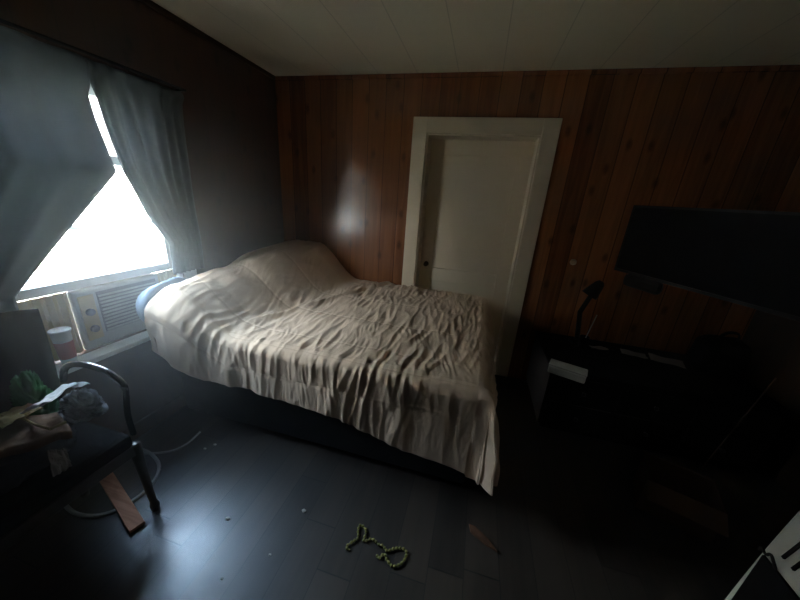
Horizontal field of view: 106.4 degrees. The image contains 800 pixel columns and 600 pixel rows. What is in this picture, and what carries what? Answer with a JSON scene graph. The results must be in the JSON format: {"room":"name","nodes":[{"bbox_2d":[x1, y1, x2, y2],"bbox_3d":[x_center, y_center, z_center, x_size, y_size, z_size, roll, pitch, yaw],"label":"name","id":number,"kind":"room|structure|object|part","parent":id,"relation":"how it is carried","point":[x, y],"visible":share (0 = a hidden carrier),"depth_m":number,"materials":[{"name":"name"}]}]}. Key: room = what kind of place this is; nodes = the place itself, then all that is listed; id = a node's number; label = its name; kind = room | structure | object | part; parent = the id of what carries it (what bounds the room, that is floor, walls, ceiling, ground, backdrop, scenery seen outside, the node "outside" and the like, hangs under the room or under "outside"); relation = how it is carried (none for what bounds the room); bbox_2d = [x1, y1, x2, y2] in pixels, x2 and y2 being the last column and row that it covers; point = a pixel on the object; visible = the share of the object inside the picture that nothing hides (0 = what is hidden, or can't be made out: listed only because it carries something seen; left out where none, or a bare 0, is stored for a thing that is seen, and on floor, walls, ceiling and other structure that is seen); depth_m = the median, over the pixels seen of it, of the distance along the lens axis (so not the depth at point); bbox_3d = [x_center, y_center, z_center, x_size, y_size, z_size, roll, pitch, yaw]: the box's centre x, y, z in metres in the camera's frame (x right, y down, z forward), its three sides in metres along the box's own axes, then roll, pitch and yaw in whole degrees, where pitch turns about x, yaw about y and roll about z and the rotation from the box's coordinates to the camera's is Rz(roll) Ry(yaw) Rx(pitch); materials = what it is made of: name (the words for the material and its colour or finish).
{"room":"bedroom","nodes":[
{"label":"bedroom","id":0,"kind":"room"},
{"bbox_2d":[0,0,283,431],"bbox_3d":[-1.697,-0.179,1.120,0.140,2.380,4.180,9,19,13],"label":"wall","id":1,"kind":"structure","parent":0,"point":[230,108],"depth_m":1.93,"materials":[{"name":"brown wood"}]},
{"bbox_2d":[0,18,185,91],"bbox_3d":[-1.475,-0.997,1.046,0.081,0.014,1.525,9,19,13],"label":"curtain rod","id":2,"kind":"object","parent":1,"relation":"attached to","point":[3,21],"visible":0.91,"depth_m":1.29,"materials":[{"name":"grey metal"}]},
{"bbox_2d":[0,25,115,312],"bbox_3d":[-1.538,-0.399,1.035,0.060,1.100,1.032,9,20,14],"label":"curtain","id":3,"kind":"object","parent":2,"relation":"hanging from","point":[55,159],"visible":0.98,"depth_m":1.22,"materials":[{"name":"grey fabric"}]},
{"bbox_2d":[85,57,204,274],"bbox_3d":[-1.370,-0.650,1.700,0.048,1.036,0.469,9,19,13],"label":"curtain","id":4,"kind":"object","parent":2,"relation":"hanging from","point":[143,119],"visible":1,"depth_m":1.66,"materials":[{"name":"grey fabric"}]},
{"bbox_2d":[15,84,196,377],"bbox_3d":[-1.534,-0.403,1.491,0.225,1.358,0.970,9,19,13],"label":"window","id":5,"kind":"structure","parent":1,"relation":"in","point":[32,292],"depth_m":1.58,"materials":[{"name":"white paint"}]},
{"bbox_2d":[47,326,77,364],"bbox_3d":[-1.573,0.220,1.404,0.076,0.179,0.076,9,19,13],"label":"drink cup","id":6,"kind":"object","parent":5,"relation":"on","point":[61,337],"visible":0.94,"depth_m":1.38,"materials":[{"name":"paper"}]},
{"bbox_3d":[-1.545,-0.396,1.496,0.035,0.635,0.756,9,19,13],"label":"sash","id":7,"kind":"part","parent":5,"relation":"part of","materials":[{"name":"white paint"}]},
{"bbox_2d":[17,266,176,360],"bbox_3d":[-1.735,0.033,1.688,0.438,0.317,0.756,9,19,13],"label":"air conditioner","id":8,"kind":"object","parent":5,"relation":"attached to","point":[101,314],"visible":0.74,"depth_m":1.56,"materials":[{"name":"plastic"}]},
{"bbox_3d":[-1.638,0.141,1.395,0.018,0.317,0.201,9,19,13],"label":"panel","id":9,"kind":"part","parent":8,"relation":"part of","materials":[{"name":"plastic"}]},
{"bbox_3d":[-1.574,0.090,1.524,0.006,0.237,0.065,9,19,13],"label":"control panel","id":10,"kind":"part","parent":8,"relation":"part of","materials":[{"name":"plastic"}]},
{"bbox_3d":[-1.562,0.062,1.511,0.016,0.036,0.036,9,19,13],"label":"control knob","id":11,"kind":"part","parent":8,"relation":"part of","materials":[{"name":"beige plastic"}]},
{"bbox_3d":[-1.568,0.147,1.540,0.016,0.036,0.036,9,19,13],"label":"control knob","id":12,"kind":"part","parent":8,"relation":"part of","materials":[{"name":"beige plastic"}]},
{"bbox_3d":[-1.525,0.019,1.702,0.002,0.222,0.300,9,19,13],"label":"intake panel","id":13,"kind":"part","parent":8,"relation":"part of","materials":[{"name":"beige plastic"}]},
{"bbox_2d":[98,282,155,330],"bbox_3d":[-1.522,0.026,1.703,0.008,0.199,0.290,9,19,13],"label":"grille","id":14,"kind":"object","parent":8,"relation":"attached to","point":[116,305],"depth_m":1.64,"materials":[{"name":"plastic"}]},
{"bbox_3d":[-1.488,-0.035,1.937,0.018,0.317,0.131,9,19,13],"label":"panel","id":15,"kind":"part","parent":8,"relation":"part of","materials":[{"name":"plastic"}]},
{"bbox_3d":[-1.580,0.225,1.708,0.225,0.027,0.960,9,19,13],"label":"sill","id":16,"kind":"part","parent":5,"relation":"part of","materials":[{"name":"white paint"}]},
{"bbox_3d":[-1.566,-0.677,1.411,0.035,0.668,0.756,9,19,13],"label":"sash","id":17,"kind":"part","parent":5,"relation":"part of","materials":[{"name":"white paint"}]},
{"bbox_3d":[-1.565,-0.421,1.494,0.160,1.330,0.970,9,19,13],"label":"frame","id":18,"kind":"part","parent":5,"relation":"part of","materials":[{"name":"white paint"}]},
{"bbox_2d":[121,392,186,440],"bbox_3d":[-1.702,0.909,1.466,0.013,0.100,3.885,9,19,13],"label":"baseboard","id":19,"kind":"structure","parent":1,"relation":"attached to","point":[145,424],"depth_m":1.93,"materials":[{"name":"brown wood"}]},
{"bbox_2d":[138,0,274,79],"bbox_3d":[-1.542,-1.272,0.711,0.019,0.029,3.879,9,19,13],"label":"trim","id":20,"kind":"structure","parent":1,"relation":"attached to","point":[151,4],"depth_m":1.84,"materials":[{"name":"brown wood"}]},
{"bbox_2d":[0,375,799,599],"bbox_3d":[0.138,1.280,1.084,4.120,0.100,4.180,9,19,13],"label":"floor","id":21,"kind":"structure","parent":0,"point":[562,520],"depth_m":1.43,"materials":[{"name":"brown wood"}]},
{"bbox_2d":[0,309,159,553],"bbox_3d":[-1.404,0.599,1.041,0.431,1.003,0.653,9,19,13],"label":"armchair","id":22,"kind":"object","parent":21,"relation":"on","point":[98,451],"visible":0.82,"depth_m":1.16,"materials":[{"name":"black metal"}]},
{"bbox_3d":[-1.563,0.351,0.996,0.072,0.529,0.636,9,19,13],"label":"backrest","id":23,"kind":"part","parent":22,"relation":"part of","materials":[{"name":"black fabric"}]},
{"bbox_2d":[0,410,76,495],"bbox_3d":[-1.411,0.569,1.034,0.258,0.120,0.473,9,19,13],"label":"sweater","id":24,"kind":"object","parent":22,"relation":"on","point":[16,469],"visible":0.38,"depth_m":1.04,"materials":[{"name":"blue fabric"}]},
{"bbox_2d":[9,369,59,415],"bbox_3d":[-1.407,0.354,1.139,0.116,0.200,0.122,9,19,13],"label":"shirt","id":25,"kind":"object","parent":24,"relation":"on","point":[26,388],"visible":0.66,"depth_m":1.11,"materials":[{"name":"green fabric"}]},
{"bbox_2d":[0,412,72,457],"bbox_3d":[-1.334,0.452,1.040,0.307,0.066,0.206,-9,23,-34],"label":"paper bag","id":26,"kind":"object","parent":24,"relation":"on","point":[33,432],"visible":0.92,"depth_m":1.02,"materials":[{"name":"brown paper"}]},
{"bbox_2d":[0,403,42,428],"bbox_3d":[-1.347,0.398,1.048,0.081,0.031,0.101,9,19,13],"label":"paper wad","id":27,"kind":"object","parent":26,"relation":"on","point":[8,417],"visible":0.86,"depth_m":1.04,"materials":[{"name":"beige paper"}]},
{"bbox_2d":[59,387,108,422],"bbox_3d":[-1.258,0.401,1.180,0.178,0.105,0.110,9,19,13],"label":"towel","id":28,"kind":"object","parent":24,"relation":"on","point":[84,404],"visible":1,"depth_m":1.16,"materials":[{"name":"grey fabric"}]},
{"bbox_2d":[20,382,89,413],"bbox_3d":[-1.246,0.343,1.084,0.076,0.073,0.236,-2,20,-18],"label":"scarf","id":29,"kind":"object","parent":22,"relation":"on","point":[52,396],"visible":1,"depth_m":1.07,"materials":[{"name":"white fabric"}]},
{"bbox_2d":[47,448,71,476],"bbox_3d":[-1.180,0.551,1.032,0.013,0.116,0.052,9,19,13],"label":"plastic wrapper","id":30,"kind":"object","parent":22,"relation":"hanging from","point":[59,460],"visible":1,"depth_m":1.03,"materials":[{"name":"plastic"}]},
{"bbox_3d":[-1.407,0.661,1.063,0.390,0.070,0.582,9,19,13],"label":"seat","id":31,"kind":"part","parent":22,"relation":"part of","materials":[{"name":"black fabric"}]},
{"bbox_3d":[-1.407,0.707,1.085,0.393,0.050,0.595,9,19,13],"label":"seat rail","id":32,"kind":"part","parent":22,"relation":"part of","materials":[{"name":"brown wood"}]},
{"bbox_3d":[-1.534,0.780,1.413,0.064,0.401,0.048,9,19,13],"label":"leg","id":33,"kind":"part","parent":22,"relation":"part of","materials":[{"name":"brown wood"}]},
{"bbox_3d":[-1.297,0.320,1.252,0.396,0.140,0.024,9,19,13],"label":"arm","id":34,"kind":"part","parent":22,"relation":"part of"},
{"bbox_3d":[-1.173,0.820,1.373,0.049,0.401,0.056,9,19,13],"label":"leg","id":35,"kind":"part","parent":22,"relation":"part of","materials":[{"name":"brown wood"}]},
{"bbox_2d":[100,472,144,532],"bbox_3d":[-1.376,0.969,1.465,0.469,0.016,0.056,16,22,30],"label":"wood strip","id":36,"kind":"object","parent":21,"relation":"on","point":[127,511],"visible":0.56,"depth_m":1.43,"materials":[{"name":"brown wood"}]},
{"bbox_2d":[64,431,200,517],"bbox_3d":[-1.459,0.906,1.656,0.424,0.017,0.581,9,19,13],"label":"cable","id":37,"kind":"object","parent":21,"relation":"on","point":[68,508],"visible":0.7,"depth_m":1.50,"materials":[{"name":"grey plastic"}]},
{"bbox_2d":[180,371,464,482],"bbox_3d":[-0.375,0.431,2.318,1.870,0.630,1.265,9,19,13],"label":"bed","id":38,"kind":"object","parent":21,"relation":"on","point":[240,404],"visible":0.16,"depth_m":1.80,"materials":[{"name":"grey fabric"}]},
{"bbox_2d":[136,277,186,321],"bbox_3d":[-1.405,0.009,1.850,0.090,0.295,0.400,9,19,13],"label":"pillow","id":39,"kind":"object","parent":38,"relation":"on","point":[149,293],"visible":0.36,"depth_m":1.69,"materials":[{"name":"fabric"}]},
{"bbox_2d":[144,240,499,495],"bbox_3d":[-0.294,0.177,2.155,2.003,0.869,1.454,9,19,13],"label":"comforter","id":40,"kind":"object","parent":38,"relation":"on","point":[411,368],"visible":1,"depth_m":1.69,"materials":[{"name":"beige fabric"}]},
{"bbox_2d":[345,524,407,567],"bbox_3d":[-0.099,1.108,1.351,0.275,0.014,0.128,9,19,13],"label":"cord","id":41,"kind":"object","parent":21,"relation":"on","point":[360,525],"visible":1,"depth_m":1.34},
{"bbox_2d":[469,524,496,551],"bbox_3d":[0.390,1.122,1.413,0.154,0.010,0.038,20,24,38],"label":"wood splinter","id":42,"kind":"object","parent":21,"relation":"on","point":[474,530],"visible":1,"depth_m":1.41,"materials":[{"name":"brown wood"}]},
{"bbox_2d":[526,331,793,470],"bbox_3d":[1.673,0.689,2.196,1.280,0.500,0.667,9,19,13],"label":"dresser","id":43,"kind":"object","parent":21,"relation":"on","point":[624,399],"visible":0.93,"depth_m":1.93,"materials":[{"name":"black paint"}]},
{"bbox_2d":[548,358,587,383],"bbox_3d":[1.061,0.450,1.896,0.214,0.062,0.094,16,22,31],"label":"box","id":44,"kind":"object","parent":43,"relation":"on","point":[560,368],"visible":1,"depth_m":1.87,"materials":[{"name":"cardboard"}]},
{"bbox_3d":[1.193,0.801,2.040,0.395,0.185,0.016,9,19,13],"label":"drawer","id":45,"kind":"part","parent":43,"relation":"part of","materials":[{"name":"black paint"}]},
{"bbox_3d":[1.207,0.613,1.975,0.395,0.185,0.016,9,19,13],"label":"drawer","id":46,"kind":"part","parent":43,"relation":"part of","materials":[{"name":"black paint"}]},
{"bbox_2d":[568,280,603,344],"bbox_3d":[1.428,0.092,2.308,0.124,0.518,0.125,-7,22,-30],"label":"desk lamp","id":47,"kind":"object","parent":43,"relation":"on","point":[593,291],"visible":0.86,"depth_m":2.27,"materials":[{"name":"black metal"}]},
{"bbox_3d":[1.423,0.110,2.316,0.092,0.443,0.034,9,19,13],"label":"arm","id":48,"kind":"part","parent":47,"relation":"part of","materials":[{"name":"black paint"}]},
{"bbox_3d":[1.449,-0.080,2.247,0.130,0.150,0.116,9,19,13],"label":"lamp shade","id":49,"kind":"part","parent":47,"relation":"part of","materials":[{"name":"black paint"}]},
{"bbox_2d":[589,345,607,349],"bbox_3d":[1.521,0.364,2.291,0.120,0.017,0.051,7,19,7],"label":"paper sheet","id":50,"kind":"object","parent":43,"relation":"on","point":[596,347],"visible":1,"depth_m":2.29,"materials":[{"name":"paper"}]},
{"bbox_2d":[620,349,647,358],"bbox_3d":[1.745,0.400,2.235,0.160,0.011,0.090,13,21,24],"label":"paper sheet","id":51,"kind":"object","parent":43,"relation":"on","point":[624,351],"visible":1,"depth_m":2.23,"materials":[{"name":"paper"}]},
{"bbox_3d":[1.589,0.861,1.950,0.395,0.185,0.016,9,19,13],"label":"drawer","id":52,"kind":"part","parent":43,"relation":"part of","materials":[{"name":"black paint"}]},
{"bbox_3d":[1.602,0.672,1.885,0.395,0.185,0.016,9,19,13],"label":"drawer","id":53,"kind":"part","parent":43,"relation":"part of","materials":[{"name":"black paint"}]},
{"bbox_2d":[648,353,685,368],"bbox_3d":[1.929,0.438,2.164,0.200,0.012,0.120,15,22,29],"label":"paper sheet","id":54,"kind":"object","parent":43,"relation":"on","point":[654,357],"visible":1,"depth_m":2.16,"materials":[{"name":"paper"}]},
{"bbox_2d":[686,331,750,378],"bbox_3d":[2.170,0.349,2.014,0.287,0.323,0.264,9,19,13],"label":"backpack","id":55,"kind":"object","parent":43,"relation":"on","point":[718,356],"visible":1,"depth_m":1.95,"materials":[{"name":"black fabric"}]},
{"bbox_3d":[1.984,0.921,1.859,0.395,0.185,0.016,9,19,13],"label":"drawer","id":56,"kind":"part","parent":43,"relation":"part of","materials":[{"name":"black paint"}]},
{"bbox_3d":[1.998,0.732,1.794,0.395,0.185,0.016,9,19,13],"label":"drawer","id":57,"kind":"part","parent":43,"relation":"part of","materials":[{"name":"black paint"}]},
{"bbox_2d":[633,449,728,543],"bbox_3d":[1.467,1.037,1.596,0.300,0.204,0.399,16,22,32],"label":"cardboard box","id":58,"kind":"object","parent":21,"relation":"on","point":[686,499],"visible":1,"depth_m":1.55,"materials":[{"name":"brown cardboard"}]},
{"bbox_2d":[698,378,776,471],"bbox_3d":[1.923,0.760,1.731,0.274,0.697,0.007,-1,20,-14],"label":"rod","id":59,"kind":"object","parent":21,"relation":"on","point":[772,382],"visible":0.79,"depth_m":1.72,"materials":[{"name":"metal"}]},
{"bbox_2d":[725,511,799,599],"bbox_3d":[1.225,0.931,0.710,0.360,0.950,0.495,9,19,13],"label":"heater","id":60,"kind":"object","parent":21,"relation":"on","point":[775,575],"visible":1,"depth_m":0.88,"materials":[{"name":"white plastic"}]},
{"bbox_3d":[1.053,1.074,0.802,0.010,0.475,0.432,9,19,13],"label":"panel","id":61,"kind":"part","parent":60,"relation":"part of","materials":[{"name":"black paint"}]},
{"bbox_2d":[151,0,799,75],"bbox_3d":[0.306,-1.060,0.278,4.120,0.100,4.180,9,19,13],"label":"ceiling","id":62,"kind":"structure","parent":0,"point":[281,37],"depth_m":1.63,"materials":[{"name":"white paint"}]},
{"bbox_2d":[275,71,799,374],"bbox_3d":[0.744,-0.500,2.562,3.840,2.380,0.190,9,19,13],"label":"wall","id":63,"kind":"structure","parent":0,"point":[731,140],"depth_m":2.24,"materials":[{"name":"brown wood"}]},
{"bbox_2d":[402,117,562,376],"bbox_3d":[0.575,-0.386,2.634,1.065,2.095,0.212,9,19,13],"label":"door","id":64,"kind":"structure","parent":63,"relation":"in","point":[477,224],"depth_m":2.52,"materials":[{"name":"beige paint"}]},
{"bbox_3d":[0.591,-0.353,2.724,0.807,1.965,0.047,9,19,13],"label":"panel","id":65,"kind":"part","parent":64,"relation":"part of","materials":[{"name":"beige paint"}]},
{"bbox_2d":[508,367,526,379],"bbox_3d":[0.640,0.606,2.838,3.840,0.100,0.013,9,19,13],"label":"baseboard","id":66,"kind":"structure","parent":63,"relation":"attached to","point":[518,373],"depth_m":2.73,"materials":[{"name":"brown wood"}]},
{"bbox_2d":[275,65,799,80],"bbox_3d":[0.797,-1.576,2.083,3.838,0.029,0.019,9,19,13],"label":"trim","id":67,"kind":"structure","parent":63,"relation":"attached to","point":[759,68],"depth_m":2.01,"materials":[{"name":"brown wood"}]},
{"bbox_2d":[570,259,576,264],"bbox_3d":[1.356,-0.294,2.336,0.048,0.047,0.034,9,19,13],"label":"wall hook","id":68,"kind":"object","parent":63,"relation":"attached to","point":[573,261],"visible":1,"depth_m":2.33,"materials":[{"name":"metal"}]},
{"bbox_2d":[614,205,799,321],"bbox_3d":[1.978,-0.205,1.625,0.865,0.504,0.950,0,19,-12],"label":"television","id":69,"kind":"object","parent":63,"relation":"attached to","point":[748,258],"visible":1,"depth_m":1.47,"materials":[{"name":"black paint"}]},
{"bbox_2d":[739,310,799,502],"bbox_3d":[2.141,0.400,0.242,0.140,2.380,4.180,9,19,13],"label":"wall","id":70,"kind":"structure","parent":0,"point":[773,340],"depth_m":1.90,"materials":[{"name":"brown wood"}]},
{"label":"outside","id":71,"kind":"structure","parent":0,"visible":0},
{"bbox_3d":[-8.321,0.192,4.547,14.000,0.050,28.000,9,19,13],"label":"yard","id":72,"kind":"structure","parent":71,"visible":0},
{"bbox_2d":[19,96,161,301],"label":"window","id":73,"kind":"structure","parent":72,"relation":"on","point":[127,247],"depth_m":5.02,"materials":[{"name":"glass"}]}
]}

